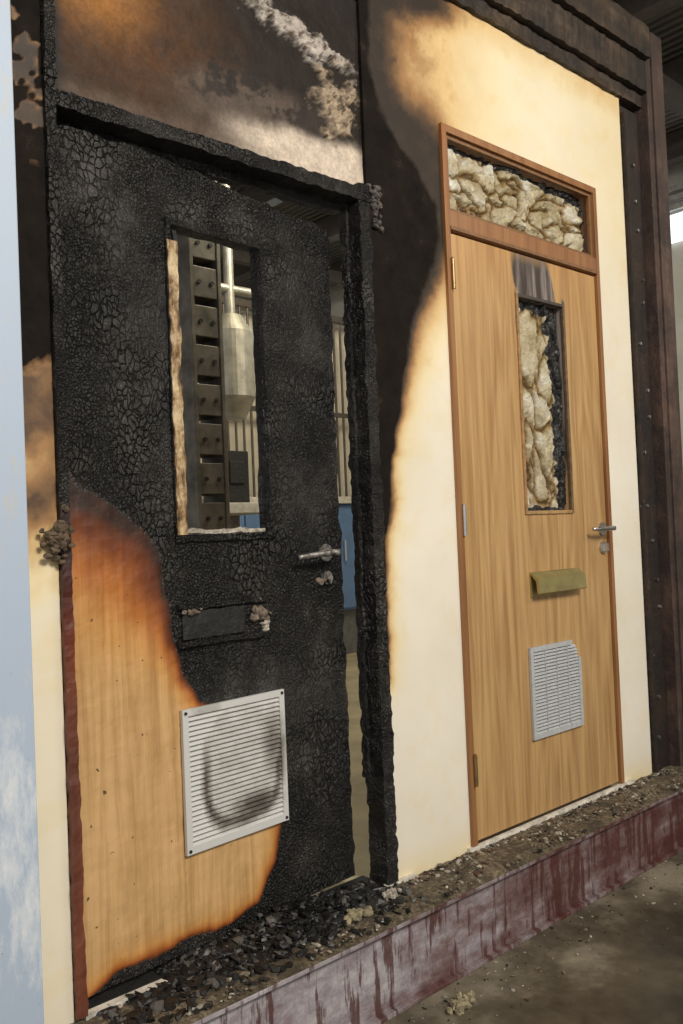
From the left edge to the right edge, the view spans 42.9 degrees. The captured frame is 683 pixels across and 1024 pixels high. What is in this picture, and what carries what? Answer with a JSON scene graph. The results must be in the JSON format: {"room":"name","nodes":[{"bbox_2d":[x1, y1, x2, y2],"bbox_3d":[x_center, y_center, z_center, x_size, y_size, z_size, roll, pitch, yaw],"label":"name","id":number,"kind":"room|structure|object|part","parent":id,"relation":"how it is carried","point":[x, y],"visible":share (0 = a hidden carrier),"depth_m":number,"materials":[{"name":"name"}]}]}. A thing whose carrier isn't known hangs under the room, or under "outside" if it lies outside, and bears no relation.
{"room":"fire testing laboratory","nodes":[
{"label":"fire testing laboratory","id":0,"kind":"room"},
{"bbox_2d":[221,292,251,311],"bbox_3d":[-4.650,-0.556,8.707,10.300,4.600,0.100,-1,-2,-42],"label":"wall","id":1,"kind":"structure","parent":0,"point":[222,293],"depth_m":11.77,"materials":[{"name":"paint"}]},
{"bbox_2d":[10,0,651,1023],"bbox_3d":[0.236,-0.310,2.854,2.645,2.890,0.100,-1,-2,-42],"label":"wall partition","id":2,"kind":"structure","parent":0,"point":[423,64],"depth_m":2.80,"materials":[{"name":"beige paint"}]},
{"bbox_2d":[39,504,75,564],"bbox_3d":[-0.639,0.051,1.949,0.080,0.137,0.043,-1,-2,-42],"label":"clump","id":3,"kind":"object","parent":2,"relation":"attached to","point":[57,538],"visible":1,"depth_m":1.94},
{"bbox_2d":[42,70,88,1019],"bbox_3d":[-0.658,0.063,2.007,0.030,2.140,0.111,-1,-2,-42],"label":"door frame","id":4,"kind":"structure","parent":2,"relation":"attached to","point":[73,786],"depth_m":1.97,"materials":[{"name":"black wood"}]},
{"bbox_2d":[54,0,415,1020],"bbox_3d":[-0.267,-0.222,2.371,1.100,2.733,0.104,-1,-2,-42],"label":"wall panel","id":5,"kind":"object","parent":2,"relation":"in","point":[268,91],"depth_m":2.36,"materials":[{"name":"paint"}]},
{"bbox_2d":[39,0,56,79],"bbox_3d":[-0.702,-1.286,2.026,0.034,0.580,0.088,-1,-2,-42],"label":"frame post","id":6,"kind":"object","parent":5,"relation":"attached to","point":[47,8],"visible":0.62,"depth_m":1.99,"materials":[{"name":"black wood"}]},
{"bbox_2d":[56,120,340,214],"bbox_3d":[-0.355,-0.929,2.386,0.930,0.034,0.038,-1,-2,-42],"label":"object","id":7,"kind":"object","parent":5,"relation":"attached to","point":[223,176],"visible":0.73,"depth_m":2.44,"materials":[{"name":"black wood"}]},
{"bbox_2d":[56,125,354,997],"bbox_3d":[-0.313,0.091,2.329,0.108,2.041,0.927,-4,-2,44],"label":"leaf","id":8,"kind":"object","parent":5,"relation":"attached to","point":[213,722],"visible":0.99,"depth_m":2.23,"materials":[{"name":"brown wood"}]},
{"bbox_2d":[180,689,288,855],"bbox_3d":[-0.279,0.683,2.323,0.011,0.365,0.347,-4,-2,44],"label":"vent","id":9,"kind":"object","parent":8,"relation":"attached to","point":[234,776],"depth_m":2.31,"materials":[{"name":"white metal"}]},
{"bbox_3d":[-0.318,-1.284,2.371,1.004,0.606,0.053,-1,-2,-42],"label":"overdoor panel","id":10,"kind":"part","parent":5,"relation":"part of","materials":[{"name":"brown paint"}]},
{"bbox_2d":[339,182,398,885],"bbox_3d":[0.082,0.062,2.661,0.071,2.130,0.090,-1,-2,-42],"label":"door frame","id":11,"kind":"structure","parent":2,"relation":"attached to","point":[383,841],"depth_m":2.64,"materials":[{"name":"black wood"}]},
{"bbox_3d":[0.042,-0.071,2.668,0.026,1.760,0.038,-1,-2,-42],"label":"right jamb rebate","id":12,"kind":"part","parent":11,"relation":"part of","materials":[{"name":"black wood"}]},
{"bbox_2d":[367,183,383,232],"bbox_3d":[0.103,-0.944,2.701,0.072,0.147,0.041,-1,-2,-42],"label":"plaster remnant","id":13,"kind":"object","parent":2,"relation":"attached to","point":[375,204],"visible":0.99,"depth_m":2.69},
{"bbox_2d":[451,257,455,288],"bbox_3d":[0.379,-0.803,2.922,0.021,0.106,0.013,-1,-2,-42],"label":"hinge","id":14,"kind":"object","parent":2,"relation":"attached to","point":[452,258],"visible":1,"depth_m":2.92,"materials":[{"name":"gold metal"}]},
{"bbox_2d":[438,122,477,846],"bbox_3d":[0.359,-0.100,2.938,0.024,2.415,0.102,-1,-2,-42],"label":"door frame","id":15,"kind":"structure","parent":2,"relation":"attached to","point":[442,127],"depth_m":2.90,"materials":[{"name":"brown wood"}]},
{"bbox_2d":[462,504,466,535],"bbox_3d":[0.413,0.026,2.903,0.021,0.106,0.013,-1,-2,-42],"label":"hinge","id":16,"kind":"object","parent":2,"relation":"attached to","point":[463,506],"visible":1,"depth_m":2.90,"materials":[{"name":"metal"}]},
{"bbox_2d":[473,754,478,786],"bbox_3d":[0.448,0.855,2.884,0.021,0.106,0.013,-1,-2,-42],"label":"hinge","id":17,"kind":"object","parent":2,"relation":"attached to","point":[475,761],"visible":1,"depth_m":2.88,"materials":[{"name":"gold metal"}]},
{"bbox_2d":[446,124,634,852],"bbox_3d":[0.738,-0.097,3.246,1.040,2.440,0.151,-1,-2,-42],"label":"door","id":18,"kind":"structure","parent":2,"relation":"in","point":[521,778],"depth_m":3.16,"materials":[{"name":"brown wood"}]},
{"bbox_2d":[515,293,527,514],"bbox_3d":[0.653,-0.395,3.167,0.013,0.810,0.013,-1,-2,-42],"label":"bead","id":19,"kind":"object","parent":18,"relation":"attached to","point":[516,294],"visible":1,"depth_m":3.16,"materials":[{"name":"brown wood"}]},
{"bbox_2d":[446,134,597,273],"bbox_3d":[0.689,-1.124,3.242,0.904,0.333,0.028,-1,-2,-42],"label":"transom beads","id":20,"kind":"object","parent":18,"relation":"attached to","point":[449,138],"visible":0.8,"depth_m":3.24},
{"bbox_2d":[447,144,584,252],"bbox_3d":[0.666,-1.156,3.266,0.867,0.238,0.035,-1,-2,-42],"label":"insulation","id":21,"kind":"object","parent":20,"relation":"attached to","point":[479,188],"visible":0.87,"depth_m":3.25},
{"bbox_2d":[450,210,596,275],"bbox_3d":[0.666,-0.988,3.270,0.904,0.068,0.100,-1,-2,-42],"label":"rail","id":22,"kind":"object","parent":18,"relation":"attached to","point":[458,220],"depth_m":3.19,"materials":[{"name":"brown wood"}]},
{"bbox_3d":[0.748,-0.397,3.283,0.288,0.788,0.033,-1,-2,-42],"label":"foamed vision glass","id":23,"kind":"part","parent":18,"relation":"part of","materials":[{"name":"beige glass"}]},
{"bbox_2d":[528,510,571,514],"bbox_3d":[0.780,0.001,3.257,0.284,0.013,0.013,-1,-2,-42],"label":"bead","id":24,"kind":"object","parent":18,"relation":"attached to","point":[545,511],"visible":1,"depth_m":3.25,"materials":[{"name":"brown wood"}]},
{"bbox_2d":[528,640,583,740],"bbox_3d":[0.800,0.651,3.228,0.320,0.330,0.012,-1,-2,-42],"label":"vent grille","id":25,"kind":"object","parent":18,"relation":"attached to","point":[555,669],"visible":1,"depth_m":3.22,"materials":[{"name":"grey metal"}]},
{"bbox_2d":[529,568,586,596],"bbox_3d":[0.808,0.261,3.237,0.303,0.090,0.046,-1,-2,-42],"label":"plate","id":26,"kind":"object","parent":18,"relation":"attached to","point":[549,582],"visible":1,"depth_m":3.21,"materials":[{"name":"gold metal"}]},
{"bbox_2d":[560,304,573,512],"bbox_3d":[0.873,-0.400,3.366,0.013,0.810,0.013,-1,-2,-42],"label":"bead","id":27,"kind":"object","parent":18,"relation":"attached to","point":[562,310],"visible":1,"depth_m":3.36,"materials":[{"name":"brown wood"}]},
{"bbox_2d":[599,541,609,552],"bbox_3d":[1.056,0.141,3.479,0.048,0.048,0.030,-1,-2,-42],"label":"cylinder","id":28,"kind":"object","parent":18,"relation":"attached to","point":[604,547],"visible":1,"depth_m":3.47,"materials":[{"name":"metal"}]},
{"bbox_2d":[448,0,641,111],"bbox_3d":[0.240,-1.783,2.935,2.816,0.068,0.130,-1,-2,-42],"label":"lower lath","id":29,"kind":"object","parent":2,"relation":"on","point":[630,100],"visible":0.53,"depth_m":3.37,"materials":[{"name":"brown wood"}]},
{"bbox_2d":[484,0,646,94],"bbox_3d":[0.245,-1.883,2.928,2.816,0.146,0.156,-1,-2,-42],"label":"beam","id":30,"kind":"structure","parent":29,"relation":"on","point":[547,19],"depth_m":3.46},
{"bbox_2d":[551,0,650,60],"bbox_3d":[0.248,-2.026,2.921,2.816,0.147,0.178,-1,-2,-42],"label":"flange","id":31,"kind":"object","parent":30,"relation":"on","point":[607,17],"visible":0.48,"depth_m":3.61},
{"bbox_2d":[580,187,624,783],"bbox_3d":[1.047,-0.115,3.559,0.022,2.415,0.102,-1,-2,-42],"label":"door frame","id":32,"kind":"structure","parent":2,"relation":"attached to","point":[583,224],"depth_m":3.52,"materials":[{"name":"brown wood"}]},
{"bbox_2d":[74,653,612,1021],"bbox_3d":[-1.284,1.367,6.369,8.100,0.169,7.300,-1,-2,-42],"label":"floor","id":33,"kind":"structure","parent":0,"point":[360,808],"depth_m":3.58,"materials":[{"name":"grey concrete"}]},
{"bbox_2d":[0,0,43,1023],"bbox_3d":[-1.074,-0.803,1.702,0.823,3.929,0.140,-1,-2,-42],"label":"steel column","id":34,"kind":"structure","parent":33,"relation":"on","point":[21,974],"depth_m":1.88,"materials":[{"name":"grey metal"}]},
{"bbox_2d":[176,180,230,534],"bbox_3d":[-0.773,-0.645,4.713,0.200,3.731,0.222,-1,-2,-42],"label":"steel column","id":35,"kind":"structure","parent":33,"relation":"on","point":[199,271],"depth_m":4.63,"materials":[{"name":"grey metal"}]},
{"bbox_2d":[88,875,373,1009],"bbox_3d":[-0.258,1.134,2.322,0.955,0.022,0.090,-1,-2,-42],"label":"threshold","id":36,"kind":"object","parent":33,"relation":"on","point":[149,976],"visible":0.21,"depth_m":2.07,"materials":[{"name":"black wood"}]},
{"bbox_2d":[228,450,258,532],"bbox_3d":[-0.891,0.427,5.837,0.900,1.650,0.600,-1,-2,-42],"label":"bench","id":37,"kind":"object","parent":33,"relation":"on","point":[238,470],"visible":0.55,"depth_m":5.78,"materials":[{"name":"grey metal"}]},
{"bbox_2d":[198,296,351,497],"bbox_3d":[-0.259,-0.303,8.299,3.340,3.170,0.240,-1,-2,-42],"label":"corrugated wall","id":38,"kind":"structure","parent":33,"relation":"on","point":[241,434],"depth_m":8.39,"materials":[{"name":"cream paint"}]},
{"bbox_2d":[202,497,357,653],"bbox_3d":[-0.152,0.572,7.782,2.780,1.390,0.530,-1,-2,-42],"label":"cabinet","id":39,"kind":"object","parent":33,"relation":"on","point":[345,516],"visible":0.03,"depth_m":7.68,"materials":[{"name":"wood"}]},
{"bbox_2d":[202,497,351,503],"bbox_3d":[-0.180,-0.093,7.798,2.780,0.060,0.530,-1,-2,-42],"label":"countertop","id":40,"kind":"structure","parent":39,"relation":"on","point":[342,500],"depth_m":7.60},
{"bbox_2d":[619,105,669,773],"bbox_3d":[1.287,-0.322,3.788,0.163,2.866,0.123,-1,-2,-42],"label":"timber post","id":41,"kind":"object","parent":33,"relation":"on","point":[660,758],"visible":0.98,"depth_m":3.76,"materials":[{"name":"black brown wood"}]},
{"bbox_2d":[217,0,682,288],"bbox_3d":[0.176,-3.012,3.234,10.200,0.350,14.500,-1,-2,-42],"label":"ceiling","id":42,"kind":"structure","parent":0,"point":[643,10],"depth_m":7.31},
{"bbox_2d":[220,183,255,420],"bbox_3d":[-0.737,-1.850,5.912,1.400,2.450,0.300,-1,-2,-42],"label":"duct","id":43,"kind":"object","parent":42,"relation":"hanging from","point":[239,371],"visible":0.52,"depth_m":5.76,"materials":[{"name":"silver metal"}]},
{"bbox_2d":[330,162,682,462],"bbox_3d":[4.052,-0.966,6.674,0.100,4.600,14.600,-1,-2,-42],"label":"wall","id":44,"kind":"structure","parent":0,"point":[675,172],"depth_m":7.75,"materials":[{"name":"paint"}]},
{"bbox_2d":[668,183,682,211],"bbox_3d":[3.583,-2.667,6.961,0.060,0.490,9.500,-1,-2,-42],"label":"louvre slats","id":45,"kind":"object","parent":44,"relation":"attached to","point":[679,196],"visible":0.02,"depth_m":7.63,"materials":[{"name":"metal"}]},
{"bbox_2d":[670,212,682,243],"bbox_3d":[3.624,-2.563,6.992,0.040,0.240,9.500,-1,-2,-42],"label":"pane","id":46,"kind":"object","parent":44,"relation":"attached to","point":[676,220],"visible":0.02,"depth_m":7.69,"materials":[{"name":"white glass"}]},
{"bbox_2d":[383,851,682,1023],"bbox_3d":[2.877,1.231,0.343,10.200,0.054,6.980,-1,-2,-42],"label":"floor","id":47,"kind":"structure","parent":0,"point":[609,987],"depth_m":2.54,"materials":[{"name":"concrete"}]},
{"bbox_2d":[192,789,682,1023],"bbox_3d":[0.955,1.234,3.216,5.800,0.236,0.185,-1,-2,-42],"label":"steel kerb channel","id":48,"kind":"object","parent":47,"relation":"on","point":[379,978],"visible":0.72,"depth_m":2.58,"materials":[{"name":"red metal"}]},
{"bbox_2d":[71,765,682,1023],"bbox_3d":[1.095,1.196,3.053,5.802,0.308,0.727,-1,-2,-41],"label":"debris","id":49,"kind":"object","parent":48,"relation":"on","point":[201,982],"visible":1,"depth_m":2.36,"materials":[{"name":"grey gravel"}]},
{"bbox_2d":[632,32,682,765],"bbox_3d":[1.401,-0.506,3.880,0.133,3.228,0.155,-1,-2,-42],"label":"post","id":50,"kind":"object","parent":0,"point":[651,117],"depth_m":3.81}
]}

